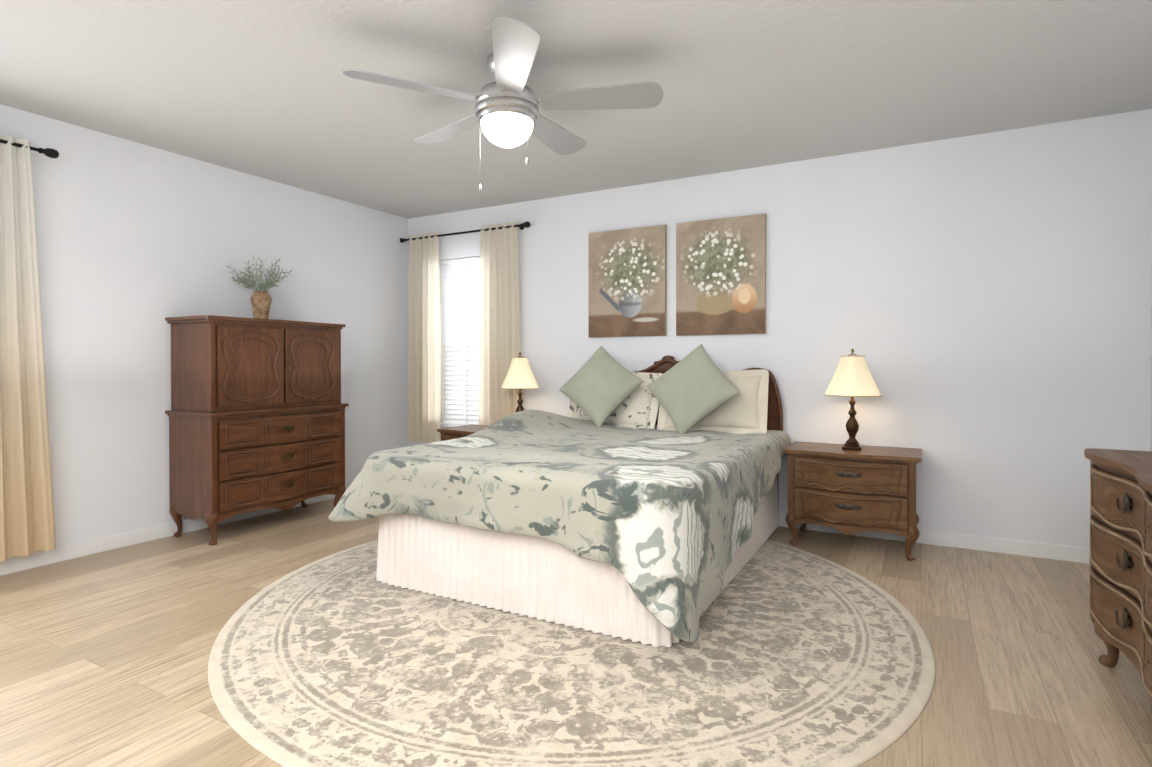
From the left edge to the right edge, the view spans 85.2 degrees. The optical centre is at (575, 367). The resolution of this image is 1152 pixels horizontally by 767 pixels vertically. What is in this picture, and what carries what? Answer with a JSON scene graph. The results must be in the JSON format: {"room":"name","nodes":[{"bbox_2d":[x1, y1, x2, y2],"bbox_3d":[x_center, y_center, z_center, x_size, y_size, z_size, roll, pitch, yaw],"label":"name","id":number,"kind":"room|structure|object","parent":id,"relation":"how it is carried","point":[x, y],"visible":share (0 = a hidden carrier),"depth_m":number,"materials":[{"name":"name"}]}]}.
{"room":"bedroom","nodes":[
{"label":"bedroom","id":0,"kind":"room"},
{"bbox_2d":[0,104,407,546],"bbox_3d":[-3.010,-0.145,3.321,0.120,2.440,5.800,0,0,29],"label":"wall","id":1,"kind":"structure","parent":0,"point":[138,244],"depth_m":3.89,"materials":[{"name":"paint"}]},
{"bbox_2d":[0,135,58,561],"bbox_3d":[-3.315,-0.099,2.479,0.126,2.160,2.106,0,0,29],"label":"curtain","id":2,"kind":"object","parent":1,"relation":"attached to","point":[27,525],"visible":1,"depth_m":3.24,"materials":[{"name":"beige fabric"}]},
{"bbox_2d":[0,484,350,575],"bbox_3d":[-2.951,1.033,3.297,0.012,0.085,5.800,0,0,29],"label":"baseboard","id":3,"kind":"structure","parent":1,"relation":"attached to","point":[93,546],"depth_m":3.69,"materials":[{"name":"white"}]},
{"bbox_2d":[0,498,1151,766],"bbox_3d":[-0.658,1.134,2.039,5.485,0.100,6.040,0,0,29],"label":"floor","id":4,"kind":"structure","parent":0,"point":[104,658],"depth_m":2.40,"materials":[{"name":"brown wood"}]},
{"bbox_2d":[165,315,348,544],"bbox_3d":[-2.117,0.379,4.278,0.495,1.392,1.038,0,0,29],"label":"armoire","id":5,"kind":"object","parent":4,"relation":"on","point":[256,413],"visible":0.96,"depth_m":3.98,"materials":[{"name":"brown wood"}]},
{"bbox_2d":[227,255,292,318],"bbox_3d":[-2.148,-0.539,4.280,0.494,0.442,0.453,0,0,29],"label":"potted plant","id":6,"kind":"object","parent":5,"relation":"on","point":[261,300],"visible":0.96,"depth_m":4.24,"materials":[{"name":"plant"}]},
{"bbox_2d":[437,424,489,440],"bbox_3d":[-0.676,0.776,4.939,0.732,0.587,0.459,0,0,29],"label":"nightstand","id":7,"kind":"object","parent":4,"relation":"on","point":[448,433],"visible":0.08,"depth_m":4.90,"materials":[{"name":"brown wood"}]},
{"bbox_2d":[501,352,538,412],"bbox_3d":[-0.435,0.179,4.875,0.324,0.606,0.324,0,0,29],"label":"lamp","id":8,"kind":"object","parent":7,"relation":"on","point":[520,376],"visible":0.94,"depth_m":4.79,"materials":[{"name":"beige fabric"}]},
{"bbox_2d":[208,540,935,766],"bbox_3d":[-0.015,1.072,2.986,3.000,0.008,3.000,0,0,9],"label":"rug","id":9,"kind":"object","parent":4,"relation":"on","point":[789,656],"visible":0.67,"depth_m":2.17,"materials":[{"name":"beige carpet"}]},
{"bbox_2d":[328,343,790,646],"bbox_3d":[0.096,0.450,3.605,1.875,1.216,2.300,0,0,29],"label":"bed","id":10,"kind":"object","parent":9,"relation":"on","point":[623,503],"visible":1,"depth_m":2.82,"materials":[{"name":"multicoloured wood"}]},
{"bbox_2d":[783,441,921,560],"bbox_3d":[1.666,0.785,3.782,0.732,0.587,0.459,0,0,29],"label":"nightstand","id":11,"kind":"object","parent":4,"relation":"on","point":[853,492],"visible":1,"depth_m":3.59,"materials":[{"name":"brown wood"}]},
{"bbox_2d":[824,349,881,450],"bbox_3d":[1.667,0.187,3.779,0.324,0.606,0.324,0,0,29],"label":"lamp","id":12,"kind":"object","parent":11,"relation":"on","point":[852,378],"visible":1,"depth_m":3.71,"materials":[{"name":"beige fabric"}]},
{"bbox_2d":[1084,448,1151,709],"bbox_3d":[1.739,0.702,1.541,0.526,0.788,1.610,0,0,29],"label":"dresser","id":13,"kind":"object","parent":4,"relation":"on","point":[1120,590],"visible":1,"depth_m":2.03,"materials":[{"name":"brown wood"}]},
{"bbox_2d":[0,0,1151,218],"bbox_3d":[-0.658,-1.405,2.020,5.485,0.100,6.040,0,0,29],"label":"ceiling","id":14,"kind":"structure","parent":0,"point":[266,88],"depth_m":2.95,"materials":[{"name":"grey paint"}]},
{"bbox_2d":[343,17,662,190],"bbox_3d":[-0.287,-1.073,2.821,1.313,0.578,1.272,0,0,29],"label":"fan","id":15,"kind":"object","parent":14,"relation":"hanging from","point":[506,114],"visible":1,"depth_m":2.67,"materials":[{"name":"white plastic"}]},
{"bbox_2d":[408,109,1151,547],"bbox_3d":[0.766,-0.155,4.624,5.485,2.440,0.120,0,0,29],"label":"wall","id":16,"kind":"structure","parent":0,"point":[982,303],"depth_m":3.77,"materials":[{"name":"paint"}]},
{"bbox_2d":[439,257,479,426],"bbox_3d":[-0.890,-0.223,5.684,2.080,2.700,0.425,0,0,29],"label":"window","id":17,"kind":"structure","parent":16,"relation":"in","point":[460,302],"depth_m":5.58,"materials":[{"name":"white glass"}]},
{"bbox_2d":[400,221,530,442],"bbox_3d":[-0.999,-0.264,5.444,1.446,1.875,0.120,0,0,29],"label":"curtain","id":18,"kind":"object","parent":16,"relation":"attached to","point":[499,342],"visible":0.92,"depth_m":5.31,"materials":[{"name":"beige fabric"}]},
{"bbox_2d":[589,225,666,336],"bbox_3d":[0.382,-0.641,4.741,0.630,0.810,0.036,0,0,29],"label":"picture","id":19,"kind":"object","parent":16,"relation":"attached to","point":[627,282],"visible":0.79,"depth_m":4.71,"materials":[{"name":"beige fabric"}]},
{"bbox_2d":[676,213,765,335],"bbox_3d":[1.009,-0.638,4.396,0.630,0.810,0.036,0,0,29],"label":"picture","id":20,"kind":"object","parent":16,"relation":"attached to","point":[720,276],"visible":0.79,"depth_m":4.37,"materials":[{"name":"beige fabric"}]},
{"bbox_2d":[779,513,1089,563],"bbox_3d":[0.741,1.023,4.556,5.215,0.085,0.040,0,0,29],"label":"baseboard","id":21,"kind":"structure","parent":16,"relation":"attached to","point":[930,537],"depth_m":3.66,"materials":[{"name":"white"}]},
{"bbox_2d":[1150,250,1151,450],"bbox_3d":[1.693,-0.126,0.739,0.120,2.440,5.800,0,0,29],"label":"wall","id":22,"kind":"structure","parent":0,"point":[1151,366],"depth_m":3.30,"materials":[{"name":"paint"}]}
]}

